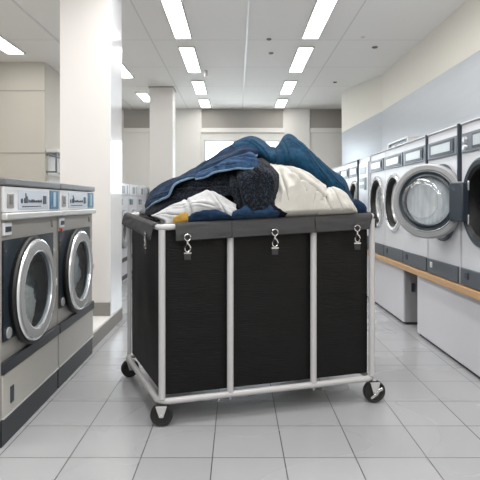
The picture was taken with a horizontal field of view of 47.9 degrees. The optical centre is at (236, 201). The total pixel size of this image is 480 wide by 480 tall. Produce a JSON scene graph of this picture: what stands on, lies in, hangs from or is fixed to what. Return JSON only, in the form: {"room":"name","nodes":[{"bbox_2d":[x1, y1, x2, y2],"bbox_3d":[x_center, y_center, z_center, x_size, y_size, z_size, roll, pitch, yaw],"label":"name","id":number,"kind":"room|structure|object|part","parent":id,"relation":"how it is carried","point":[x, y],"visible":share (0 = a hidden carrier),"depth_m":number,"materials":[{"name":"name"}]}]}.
{"room":"laundry","nodes":[
{"label":"laundry","id":0,"kind":"room"},
{"bbox_2d":[0,62,59,181],"bbox_3d":[-3.034,-0.400,8.692,1.132,2.800,3.516,0,0,0],"label":"wall","id":1,"kind":"structure","parent":0,"point":[29,91],"depth_m":6.94,"materials":[{"name":"beige paint"}]},
{"bbox_2d":[46,149,59,176],"bbox_3d":[-2.388,-0.520,7.405,0.160,0.340,0.890,0,0,0],"label":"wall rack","id":2,"kind":"object","parent":1,"relation":"attached to","point":[53,161],"visible":0.55,"depth_m":7.11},
{"bbox_2d":[60,0,121,315],"bbox_3d":[-1.185,-0.400,4.414,0.400,2.800,0.412,0,0,0],"label":"pillar","id":3,"kind":"structure","parent":0,"point":[90,30],"depth_m":4.22,"materials":[{"name":"paint"}]},
{"bbox_2d":[148,86,175,190],"bbox_3d":[-1.180,-0.400,8.580,0.390,2.800,0.390,0,0,0],"label":"pillar","id":4,"kind":"structure","parent":0,"point":[162,98],"depth_m":8.40,"materials":[{"name":"paint"}]},
{"bbox_2d":[122,109,341,187],"bbox_3d":[-0.250,-0.400,10.525,6.700,2.800,0.250,0,0,0],"label":"wall","id":5,"kind":"structure","parent":0,"point":[320,130],"depth_m":10.44,"materials":[{"name":"white paint"}]},
{"bbox_3d":[-1.745,-1.610,10.449,0.890,0.360,0.022,0,0,0],"label":"panel","id":6,"kind":"part","parent":5,"relation":"part of","materials":[{"name":"grey paint"}]},
{"bbox_2d":[204,140,279,160],"bbox_3d":[0.095,-0.675,10.485,1.470,1.050,0.090,0,0,0],"label":"window","id":7,"kind":"structure","parent":5,"relation":"in","point":[205,141],"depth_m":10.44,"materials":[{"name":"metal"}]},
{"bbox_3d":[0.105,-1.610,10.449,1.570,0.360,0.022,0,0,0],"label":"panel","id":8,"kind":"part","parent":5,"relation":"part of","materials":[{"name":"grey paint"}]},
{"bbox_3d":[1.910,-1.610,10.449,0.980,0.360,0.022,0,0,0],"label":"panel","id":9,"kind":"part","parent":5,"relation":"part of","materials":[{"name":"grey paint"}]},
{"bbox_2d":[0,0,465,108],"bbox_3d":[-0.300,-1.850,4.025,6.800,0.100,13.450,0,0,0],"label":"ceiling","id":10,"kind":"structure","parent":0,"point":[150,51],"depth_m":6.09,"materials":[{"name":"white paint"}]},
{"bbox_2d":[0,35,25,53],"bbox_3d":[-2.660,-1.790,5.950,0.228,0.020,1.128,0,0,0],"label":"recessed light","id":11,"kind":"object","parent":10,"relation":"in","point":[6,46],"visible":1,"depth_m":6.25,"materials":[{"name":"white plastic"}]},
{"bbox_2d":[11,0,133,108],"bbox_3d":[-2.000,-1.798,3.925,0.024,0.007,13.050,0,0,0],"label":"trim","id":12,"kind":"structure","parent":10,"relation":"attached to","point":[13,1],"depth_m":5.41,"materials":[{"name":"white metal"}]},
{"bbox_2d":[122,63,133,77],"bbox_3d":[-1.570,-1.790,7.375,0.188,0.020,0.778,0,0,0],"label":"recessed light","id":13,"kind":"object","parent":10,"relation":"in","point":[126,73],"visible":0.52,"depth_m":7.50,"materials":[{"name":"white plastic"}]},
{"bbox_2d":[135,92,149,101],"bbox_3d":[-1.570,-1.790,9.225,0.188,0.020,0.778,0,0,0],"label":"recessed light","id":14,"kind":"object","parent":10,"relation":"in","point":[144,96],"visible":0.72,"depth_m":9.14,"materials":[{"name":"white plastic"}]},
{"bbox_2d":[160,0,191,38],"bbox_3d":[-0.585,-1.790,5.290,0.193,0.020,1.228,0,0,0],"label":"recessed light","id":15,"kind":"object","parent":10,"relation":"in","point":[174,10],"visible":1,"depth_m":5.26,"materials":[{"name":"white plastic"}]},
{"bbox_2d":[178,46,201,72],"bbox_3d":[-0.585,-1.790,6.835,0.193,0.020,1.198,0,0,0],"label":"recessed light","id":16,"kind":"object","parent":10,"relation":"in","point":[188,53],"visible":1,"depth_m":6.72,"materials":[{"name":"white plastic"}]},
{"bbox_2d":[191,80,206,93],"bbox_3d":[-0.585,-1.790,8.460,0.193,0.020,0.948,0,0,0],"label":"recessed light","id":17,"kind":"object","parent":10,"relation":"in","point":[199,86],"visible":1,"depth_m":8.35,"materials":[{"name":"white plastic"}]},
{"bbox_2d":[198,99,210,107],"bbox_3d":[-0.585,-1.790,9.810,0.193,0.020,0.808,0,0,0],"label":"recessed light","id":18,"kind":"object","parent":10,"relation":"in","point":[204,103],"visible":1,"depth_m":9.79,"materials":[{"name":"white plastic"}]},
{"bbox_2d":[199,100,209,106],"bbox_3d":[-0.585,-1.792,9.810,0.165,0.012,0.780,0,0,0],"label":"diffuser","id":19,"kind":"object","parent":18,"relation":"attached to","point":[203,103],"depth_m":9.79,"materials":[{"name":"white plastic"}]},
{"bbox_2d":[242,0,249,108],"bbox_3d":[0.105,-1.798,3.925,0.024,0.007,13.050,0,0,0],"label":"trim","id":20,"kind":"structure","parent":10,"relation":"attached to","point":[248,1],"depth_m":6.11,"materials":[{"name":"white metal"}]},
{"bbox_2d":[274,99,287,107],"bbox_3d":[0.800,-1.790,9.810,0.193,0.020,0.808,0,0,0],"label":"recessed light","id":21,"kind":"object","parent":10,"relation":"in","point":[280,103],"visible":1,"depth_m":9.79,"materials":[{"name":"white plastic"}]},
{"bbox_2d":[275,100,286,106],"bbox_3d":[0.800,-1.792,9.810,0.165,0.012,0.780,0,0,0],"label":"diffuser","id":22,"kind":"object","parent":21,"relation":"attached to","point":[279,103],"depth_m":9.79,"materials":[{"name":"white plastic"}]},
{"bbox_2d":[280,80,297,93],"bbox_3d":[0.800,-1.790,8.460,0.193,0.020,0.948,0,0,0],"label":"recessed light","id":23,"kind":"object","parent":10,"relation":"in","point":[288,86],"visible":1,"depth_m":8.35,"materials":[{"name":"white plastic"}]},
{"bbox_2d":[288,46,314,72],"bbox_3d":[0.800,-1.790,6.835,0.193,0.020,1.198,0,0,0],"label":"recessed light","id":24,"kind":"object","parent":10,"relation":"in","point":[302,55],"visible":1,"depth_m":6.72,"materials":[{"name":"white plastic"}]},
{"bbox_2d":[301,0,337,38],"bbox_3d":[0.800,-1.790,5.290,0.193,0.020,1.228,0,0,0],"label":"recessed light","id":25,"kind":"object","parent":10,"relation":"in","point":[322,10],"visible":1,"depth_m":5.26,"materials":[{"name":"white plastic"}]},
{"bbox_2d":[0,280,479,479],"bbox_3d":[-0.300,1.050,4.025,6.800,0.100,13.450,0,0,0],"label":"floor","id":26,"kind":"structure","parent":0,"point":[97,424],"depth_m":2.38,"materials":[{"name":"tile"}]},
{"bbox_2d":[0,177,61,447],"bbox_3d":[-1.298,0.450,2.535,0.783,1.100,0.688,0,0,0],"label":"washer","id":27,"kind":"object","parent":26,"relation":"on","point":[29,209],"visible":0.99,"depth_m":2.40,"materials":[{"name":"metal"}]},
{"bbox_3d":[-1.298,0.944,2.535,0.684,0.112,0.684,0,0,0],"label":"kick plate","id":28,"kind":"part","parent":27,"relation":"part of","materials":[{"name":"grey metal"}]},
{"bbox_3d":[-0.956,0.794,2.535,0.008,0.172,0.678,0,0,0],"label":"panel","id":29,"kind":"part","parent":27,"relation":"part of","materials":[{"name":"metal"}]},
{"bbox_3d":[-1.315,-0.084,2.535,0.750,0.032,0.688,0,0,0],"label":"lid","id":30,"kind":"part","parent":27,"relation":"part of","materials":[{"name":"grey metal"}]},
{"bbox_3d":[-0.954,-0.011,2.535,0.012,0.107,0.676,0,0,0],"label":"control panel","id":31,"kind":"part","parent":27,"relation":"part of","materials":[{"name":"white plastic"}]},
{"bbox_2d":[25,284,35,323],"bbox_3d":[-1.001,0.504,2.563,0.071,0.224,0.189,0,0,0],"label":"cloth","id":32,"kind":"object","parent":27,"relation":"in","point":[30,301],"visible":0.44,"depth_m":2.55,"materials":[{"name":"grey fabric"}]},
{"bbox_2d":[25,265,35,303],"bbox_3d":[-1.048,0.430,2.607,0.132,0.304,0.282,0,0,0],"label":"shirt","id":33,"kind":"object","parent":27,"relation":"in","point":[30,278],"visible":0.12,"depth_m":2.63,"materials":[{"name":"fabric"}]},
{"bbox_3d":[-0.946,-0.010,2.520,0.003,0.084,0.370,0,0,0],"label":"name plate","id":34,"kind":"part","parent":27,"relation":"part of","materials":[{"name":"white plastic"}]},
{"bbox_3d":[-0.921,0.402,2.495,0.024,0.461,0.461,0,0,0],"label":"door","id":35,"kind":"part","parent":27,"relation":"part of","materials":[{"name":"silver metal"}]},
{"bbox_2d":[48,180,59,182],"bbox_3d":[-1.700,0.383,6.080,0.640,1.235,0.644,0,0,0],"label":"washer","id":36,"kind":"object","parent":26,"relation":"on","point":[53,181],"visible":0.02,"depth_m":5.76,"materials":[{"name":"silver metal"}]},
{"bbox_2d":[55,183,95,388],"bbox_3d":[-1.298,0.450,3.232,0.783,1.100,0.688,0,0,0],"label":"washer","id":37,"kind":"object","parent":26,"relation":"on","point":[75,305],"visible":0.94,"depth_m":3.12,"materials":[{"name":"metal"}]},
{"bbox_3d":[-1.298,0.944,3.232,0.684,0.112,0.684,0,0,0],"label":"kick plate","id":38,"kind":"part","parent":37,"relation":"part of","materials":[{"name":"grey metal"}]},
{"bbox_3d":[-1.315,-0.084,3.232,0.750,0.032,0.688,0,0,0],"label":"lid","id":39,"kind":"part","parent":37,"relation":"part of","materials":[{"name":"grey metal"}]},
{"bbox_3d":[-0.956,0.794,3.232,0.008,0.172,0.678,0,0,0],"label":"panel","id":40,"kind":"part","parent":37,"relation":"part of","materials":[{"name":"metal"}]},
{"bbox_3d":[-0.954,-0.011,3.232,0.012,0.107,0.676,0,0,0],"label":"control panel","id":41,"kind":"part","parent":37,"relation":"part of","materials":[{"name":"white plastic"}]},
{"bbox_2d":[74,252,80,286],"bbox_3d":[-1.031,0.404,3.336,0.122,0.360,0.316,0,0,0],"label":"sheet","id":42,"kind":"object","parent":37,"relation":"in","point":[77,271],"visible":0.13,"depth_m":3.32,"materials":[{"name":"grey fabric"}]},
{"bbox_3d":[-0.946,-0.010,3.217,0.003,0.084,0.370,0,0,0],"label":"name plate","id":43,"kind":"part","parent":37,"relation":"part of","materials":[{"name":"white plastic"}]},
{"bbox_3d":[-0.921,0.402,3.192,0.024,0.461,0.461,0,0,0],"label":"door","id":44,"kind":"part","parent":37,"relation":"part of","materials":[{"name":"silver metal"}]},
{"bbox_2d":[92,306,121,348],"bbox_3d":[-1.340,0.945,4.103,0.720,0.110,1.035,0,0,0],"label":"ledge","id":45,"kind":"object","parent":26,"relation":"on","point":[102,325],"visible":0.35,"depth_m":4.06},
{"bbox_2d":[122,183,128,282],"bbox_3d":[-1.700,0.383,6.740,0.640,1.235,0.644,0,0,0],"label":"washer","id":46,"kind":"object","parent":26,"relation":"on","point":[125,187],"visible":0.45,"depth_m":6.82,"materials":[{"name":"silver metal"}]},
{"bbox_3d":[-1.401,0.340,6.740,0.042,0.480,0.480,0,0,0],"label":"door","id":47,"kind":"part","parent":46,"relation":"part of","materials":[{"name":"silver metal"}]},
{"bbox_3d":[-1.414,-0.158,6.740,0.012,0.135,0.624,0,0,0],"label":"control panel","id":48,"kind":"part","parent":46,"relation":"part of","materials":[{"name":"white plastic"}]},
{"bbox_2d":[128,184,137,212],"bbox_3d":[-1.700,0.383,7.400,0.640,1.235,0.644,0,0,0],"label":"washer","id":49,"kind":"object","parent":26,"relation":"on","point":[133,189],"visible":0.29,"depth_m":7.33,"materials":[{"name":"silver metal"}]},
{"bbox_3d":[-1.414,-0.158,7.400,0.012,0.135,0.624,0,0,0],"label":"control panel","id":50,"kind":"part","parent":49,"relation":"part of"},
{"bbox_2d":[138,186,145,211],"bbox_3d":[-1.700,0.383,8.060,0.640,1.235,0.644,0,0,0],"label":"washer","id":51,"kind":"object","parent":26,"relation":"on","point":[141,190],"visible":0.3,"depth_m":7.99,"materials":[{"name":"silver metal"}]},
{"bbox_3d":[-1.414,-0.158,8.060,0.012,0.135,0.624,0,0,0],"label":"control panel","id":52,"kind":"part","parent":51,"relation":"part of","materials":[{"name":"white plastic"}]},
{"bbox_2d":[146,187,149,199],"bbox_3d":[-1.700,0.383,8.720,0.640,1.235,0.644,0,0,0],"label":"washer","id":53,"kind":"object","parent":26,"relation":"on","point":[147,188],"visible":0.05,"depth_m":8.50,"materials":[{"name":"silver metal"}]},
{"bbox_2d":[121,211,384,425],"bbox_3d":[0.037,0.509,2.902,1.247,0.981,0.842,0,0,-16],"label":"cart","id":54,"kind":"object","parent":26,"relation":"on","point":[229,304],"visible":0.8,"depth_m":2.56,"materials":[{"name":"black fabric"}]},
{"bbox_3d":[-0.619,0.483,3.107,0.023,0.791,0.024,0,0,0],"label":"post","id":55,"kind":"part","parent":54,"relation":"part of","materials":[{"name":"silver metal"}]},
{"bbox_3d":[-0.335,0.502,2.409,0.030,0.754,0.031,0,0,0],"label":"post","id":56,"kind":"part","parent":54,"relation":"part of","materials":[{"name":"white metal"}]},
{"bbox_3d":[-0.031,0.494,2.495,0.030,0.763,0.031,0,0,0],"label":"post","id":57,"kind":"part","parent":54,"relation":"part of","materials":[{"name":"white metal"}]},
{"bbox_3d":[0.025,0.884,2.905,1.175,0.041,0.786,0,0,-16],"label":"rail","id":58,"kind":"part","parent":54,"relation":"part of","materials":[{"name":"white metal"}]},
{"bbox_3d":[0.025,0.075,2.905,1.176,0.103,0.784,0,0,-16],"label":"rail","id":59,"kind":"part","parent":54,"relation":"part of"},
{"bbox_2d":[157,195,366,233],"bbox_3d":[0.028,0.064,2.902,1.090,0.280,0.722,0,0,-16],"label":"sweater","id":60,"kind":"object","parent":54,"relation":"in","point":[229,197],"visible":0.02,"depth_m":2.80,"materials":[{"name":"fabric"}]},
{"bbox_2d":[173,212,187,223],"bbox_3d":[-0.258,0.098,2.470,0.075,0.113,0.060,0,0,0],"label":"cloth","id":61,"kind":"object","parent":60,"relation":"on","point":[183,217],"visible":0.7,"depth_m":2.44,"materials":[{"name":"yellow fabric"}]},
{"bbox_2d":[151,190,236,223],"bbox_3d":[-0.207,0.045,2.555,0.410,0.204,0.207,0,0,0],"label":"sheet","id":62,"kind":"object","parent":60,"relation":"on","point":[205,200],"visible":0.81,"depth_m":2.47,"materials":[{"name":"grey fabric"}]},
{"bbox_2d":[145,197,178,218],"bbox_3d":[-0.361,0.011,2.690,0.201,0.144,0.300,0,0,0],"label":"shirt","id":63,"kind":"object","parent":62,"relation":"on","point":[163,204],"visible":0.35,"depth_m":2.59,"materials":[{"name":"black fabric"}]},
{"bbox_2d":[144,144,257,210],"bbox_3d":[-0.192,-0.141,2.794,0.592,0.380,0.490,0,0,0],"label":"jeans","id":64,"kind":"object","parent":63,"relation":"on","point":[163,190],"visible":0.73,"depth_m":2.67,"materials":[{"name":"blue fabric"}]},
{"bbox_2d":[168,170,235,201],"bbox_3d":[-0.146,-0.071,2.663,0.388,0.236,0.260,0,0,0],"label":"sweater","id":65,"kind":"object","parent":63,"relation":"on","point":[217,182],"visible":0.48,"depth_m":2.58,"materials":[{"name":"black fabric"}]},
{"bbox_2d":[188,209,231,221],"bbox_3d":[-0.130,0.093,2.487,0.231,0.126,0.078,0,0,-5],"label":"jeans","id":66,"kind":"object","parent":60,"relation":"on","point":[204,215],"visible":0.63,"depth_m":2.45,"materials":[{"name":"blue fabric"}]},
{"bbox_2d":[231,205,279,219],"bbox_3d":[0.083,0.081,2.529,0.235,0.151,0.070,0,0,-16],"label":"shirt","id":67,"kind":"object","parent":60,"relation":"on","point":[245,212],"visible":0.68,"depth_m":2.50,"materials":[{"name":"fabric"}]},
{"bbox_2d":[228,158,278,210],"bbox_3d":[0.084,-0.073,2.618,0.247,0.295,0.284,0,0,0],"label":"sweater","id":68,"kind":"object","parent":67,"relation":"on","point":[257,188],"visible":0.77,"depth_m":2.50,"materials":[{"name":"black fabric"}]},
{"bbox_2d":[195,152,258,179],"bbox_3d":[-0.048,-0.175,2.624,0.301,0.139,0.231,0,0,0],"label":"denim jacket","id":69,"kind":"object","parent":68,"relation":"on","point":[248,160],"visible":0.98,"depth_m":2.54,"materials":[{"name":"blue fabric"}]},
{"bbox_2d":[272,205,287,216],"bbox_3d":[0.172,0.071,2.568,0.139,0.131,0.104,0,0,0],"label":"shirt","id":70,"kind":"object","parent":60,"relation":"on","point":[282,213],"visible":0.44,"depth_m":2.53,"materials":[{"name":"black fabric"}]},
{"bbox_2d":[232,134,352,199],"bbox_3d":[0.283,-0.153,2.882,0.624,0.414,0.480,0,0,-2],"label":"towel","id":71,"kind":"object","parent":60,"relation":"on","point":[290,151],"visible":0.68,"depth_m":2.69,"materials":[{"name":"blue fabric"}]},
{"bbox_2d":[270,163,326,216],"bbox_3d":[0.309,-0.030,2.646,0.293,0.345,0.217,0,0,-6],"label":"trousers","id":72,"kind":"object","parent":60,"relation":"on","point":[299,193],"visible":0.81,"depth_m":2.57,"materials":[{"name":"white fabric"}]},
{"bbox_2d":[317,186,356,214],"bbox_3d":[0.488,0.026,2.677,0.222,0.207,0.130,0,0,-16],"label":"shirt","id":73,"kind":"object","parent":60,"relation":"on","point":[337,201],"visible":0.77,"depth_m":2.62,"materials":[{"name":"white fabric"}]},
{"bbox_3d":[0.369,0.483,2.610,0.030,0.775,0.031,0,0,0],"label":"post","id":74,"kind":"part","parent":54,"relation":"part of","materials":[{"name":"white metal"}]},
{"bbox_2d":[351,199,366,212],"bbox_3d":[0.601,0.059,2.743,0.112,0.151,0.117,0,0,0],"label":"jeans","id":75,"kind":"object","parent":54,"relation":"in","point":[360,206],"visible":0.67,"depth_m":2.69,"materials":[{"name":"blue fabric"}]},
{"bbox_3d":[0.673,0.475,2.696,0.030,0.784,0.031,0,0,0],"label":"post","id":76,"kind":"part","parent":54,"relation":"part of","materials":[{"name":"silver metal"}]},
{"bbox_3d":[0.691,0.946,2.670,0.065,0.057,0.007,0,0,-6],"label":"brake lever","id":77,"kind":"part","parent":54,"relation":"part of","materials":[{"name":"silver metal"}]},
{"bbox_2d":[367,255,416,324],"bbox_3d":[1.663,0.772,6.194,0.614,0.456,3.612,0,0,0],"label":"base cabinet","id":78,"kind":"object","parent":26,"relation":"on","point":[395,287],"visible":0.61,"depth_m":4.59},
{"bbox_3d":[1.433,0.695,4.394,0.025,0.070,0.012,0,0,0],"label":"handle","id":79,"kind":"part","parent":78,"relation":"part of","materials":[{"name":"black plastic"}]},
{"bbox_2d":[367,250,479,300],"bbox_3d":[1.685,0.519,5.200,0.720,0.045,5.800,0,0,0],"label":"wooden shelf","id":80,"kind":"object","parent":78,"relation":"on","point":[468,291],"visible":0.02,"depth_m":3.64,"materials":[{"name":"brown wood"}]},
{"bbox_2d":[333,166,340,174],"bbox_3d":[1.669,0.010,7.258,0.682,0.964,0.517,0,0,0],"label":"washer","id":81,"kind":"object","parent":80,"relation":"on","point":[336,169],"visible":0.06,"depth_m":7.18,"materials":[{"name":"white metal"}]},
{"bbox_2d":[341,163,349,188],"bbox_3d":[1.669,0.010,6.728,0.682,0.964,0.517,0,0,0],"label":"washer","id":82,"kind":"object","parent":80,"relation":"on","point":[344,168],"visible":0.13,"depth_m":6.62,"materials":[{"name":"white metal"}]},
{"bbox_2d":[349,159,360,198],"bbox_3d":[1.669,0.010,6.202,0.682,0.964,0.507,0,0,0],"label":"washer","id":83,"kind":"object","parent":80,"relation":"on","point":[353,165],"visible":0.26,"depth_m":6.28,"materials":[{"name":"white metal"}]},
{"bbox_3d":[1.341,0.003,6.202,0.025,0.504,0.504,0,0,0],"label":"door frame","id":84,"kind":"part","parent":83,"relation":"part of","materials":[{"name":"silver metal"}]},
{"bbox_2d":[357,157,370,249],"bbox_3d":[1.630,0.013,5.699,0.620,0.957,0.478,0,0,0],"label":"washing machine","id":85,"kind":"object","parent":80,"relation":"on","point":[363,165],"visible":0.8,"depth_m":5.62,"materials":[{"name":"white metal"}]},
{"bbox_3d":[1.480,0.005,5.934,0.320,0.940,0.008,0,0,0],"label":"trim","id":86,"kind":"part","parent":85,"relation":"part of","materials":[{"name":"grey metal"}]},
{"bbox_3d":[1.335,-0.160,5.695,0.010,0.510,0.400,0,0,0],"label":"panel","id":87,"kind":"part","parent":85,"relation":"part of","materials":[{"name":"white metal"}]},
{"bbox_2d":[388,136,419,148],"bbox_3d":[1.680,-0.550,5.470,0.120,0.155,0.680,0,0,0],"label":"display box","id":88,"kind":"object","parent":85,"relation":"on","point":[407,138],"visible":0.41,"depth_m":5.34,"materials":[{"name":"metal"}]},
{"bbox_2d":[369,151,384,255],"bbox_3d":[1.669,0.010,5.188,0.682,0.964,0.517,0,0,0],"label":"washer","id":89,"kind":"object","parent":80,"relation":"on","point":[377,164],"visible":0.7,"depth_m":5.17,"materials":[{"name":"white metal"}]},
{"bbox_3d":[1.341,0.003,5.188,0.025,0.504,0.504,0,0,0],"label":"door frame","id":90,"kind":"part","parent":89,"relation":"part of","materials":[{"name":"silver metal"}]},
{"bbox_3d":[1.344,-0.347,5.188,0.012,0.115,0.477,0,0,0],"label":"control panel","id":91,"kind":"part","parent":89,"relation":"part of","materials":[{"name":"white plastic"}]},
{"bbox_3d":[1.395,0.003,5.188,0.039,0.380,0.380,0,0,0],"label":"door","id":92,"kind":"part","parent":89,"relation":"part of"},
{"bbox_3d":[1.344,0.441,5.188,0.012,0.101,0.509,0,0,0],"label":"drawer","id":93,"kind":"part","parent":89,"relation":"part of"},
{"bbox_2d":[384,144,403,262],"bbox_3d":[1.669,0.010,4.638,0.682,0.964,0.557,0,0,0],"label":"washer","id":94,"kind":"object","parent":80,"relation":"on","point":[394,156],"visible":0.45,"depth_m":4.69,"materials":[{"name":"white metal"}]},
{"bbox_3d":[1.341,0.003,4.638,0.025,0.504,0.504,0,0,0],"label":"door frame","id":95,"kind":"part","parent":94,"relation":"part of","materials":[{"name":"silver metal"}]},
{"bbox_3d":[1.344,0.441,4.638,0.012,0.101,0.549,0,0,0],"label":"drawer","id":96,"kind":"part","parent":94,"relation":"part of","materials":[{"name":"grey metal"}]},
{"bbox_3d":[1.395,0.003,4.638,0.039,0.380,0.380,0,0,0],"label":"door","id":97,"kind":"part","parent":94,"relation":"part of","materials":[{"name":"silver metal"}]},
{"bbox_3d":[1.344,-0.347,4.638,0.012,0.115,0.517,0,0,0],"label":"control panel","id":98,"kind":"part","parent":94,"relation":"part of","materials":[{"name":"white plastic"}]},
{"bbox_2d":[403,135,428,270],"bbox_3d":[1.664,0.009,4.074,0.682,0.965,0.535,0,0,0],"label":"washer","id":99,"kind":"object","parent":80,"relation":"on","point":[415,253],"visible":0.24,"depth_m":4.05,"materials":[{"name":"white metal"}]},
{"bbox_3d":[1.339,-0.347,4.075,0.012,0.115,0.492,0,0,0],"label":"control panel","id":100,"kind":"part","parent":99,"relation":"part of","materials":[{"name":"white plastic"}]},
{"bbox_3d":[1.339,0.441,4.075,0.012,0.101,0.524,0,0,0],"label":"drawer","id":101,"kind":"part","parent":99,"relation":"part of","materials":[{"name":"grey metal"}]},
{"bbox_3d":[1.488,-0.299,3.813,0.314,0.348,0.015,0,0,0],"label":"trim","id":102,"kind":"part","parent":99,"relation":"part of","materials":[{"name":"grey metal"}]},
{"bbox_2d":[393,117,479,290],"bbox_3d":[1.519,0.010,3.140,0.982,0.964,0.913,0,0,0],"label":"washer","id":103,"kind":"object","parent":80,"relation":"on","point":[438,201],"visible":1,"depth_m":3.28,"materials":[{"name":"white metal"}]},
{"bbox_3d":[1.208,-0.005,3.413,0.472,0.472,0.052,0,0,44],"label":"door","id":104,"kind":"part","parent":103,"relation":"part of","materials":[{"name":"silver metal"}]},
{"bbox_3d":[1.344,0.441,2.962,0.012,0.101,0.549,0,0,0],"label":"drawer","id":105,"kind":"part","parent":103,"relation":"part of","materials":[{"name":"grey metal"}]},
{"bbox_3d":[1.344,-0.347,2.962,0.012,0.115,0.517,0,0,0],"label":"control panel","id":106,"kind":"part","parent":103,"relation":"part of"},
{"bbox_3d":[1.341,0.003,2.962,0.025,0.504,0.504,0,0,0],"label":"door frame","id":107,"kind":"part","parent":103,"relation":"part of","materials":[{"name":"grey metal"}]},
{"bbox_2d":[427,124,461,283],"bbox_3d":[1.664,0.009,3.526,0.682,0.965,0.540,0,0,0],"label":"washer","id":108,"kind":"object","parent":80,"relation":"on","point":[444,259],"visible":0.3,"depth_m":3.43,"materials":[{"name":"white metal"}]},
{"bbox_3d":[1.339,-0.347,3.527,0.012,0.115,0.497,0,0,0],"label":"control panel","id":109,"kind":"part","parent":108,"relation":"part of","materials":[{"name":"grey metal"}]},
{"bbox_3d":[1.339,0.441,3.527,0.012,0.101,0.529,0,0,0],"label":"drawer","id":110,"kind":"part","parent":108,"relation":"part of","materials":[{"name":"grey metal"}]},
{"bbox_3d":[1.335,0.003,3.527,0.025,0.504,0.504,0,0,0],"label":"door frame","id":111,"kind":"part","parent":108,"relation":"part of","materials":[{"name":"silver metal"}]},
{"bbox_3d":[1.488,-0.299,3.264,0.314,0.348,0.015,0,0,0],"label":"trim","id":112,"kind":"part","parent":108,"relation":"part of","materials":[{"name":"grey metal"}]},
{"bbox_2d":[417,276,479,377],"bbox_3d":[1.663,0.772,3.180,0.614,0.456,1.760,0,0,0],"label":"base cabinet","id":113,"kind":"object","parent":26,"relation":"on","point":[449,319],"visible":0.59,"depth_m":3.41,"materials":[{"name":"white metal"}]},
{"bbox_2d":[342,0,479,164],"bbox_3d":[1.940,-0.400,3.730,0.461,2.800,12.660,0,0,0],"label":"wall","id":114,"kind":"structure","parent":0,"point":[434,86],"depth_m":5.97,"materials":[{"name":"white paint"}]}
]}

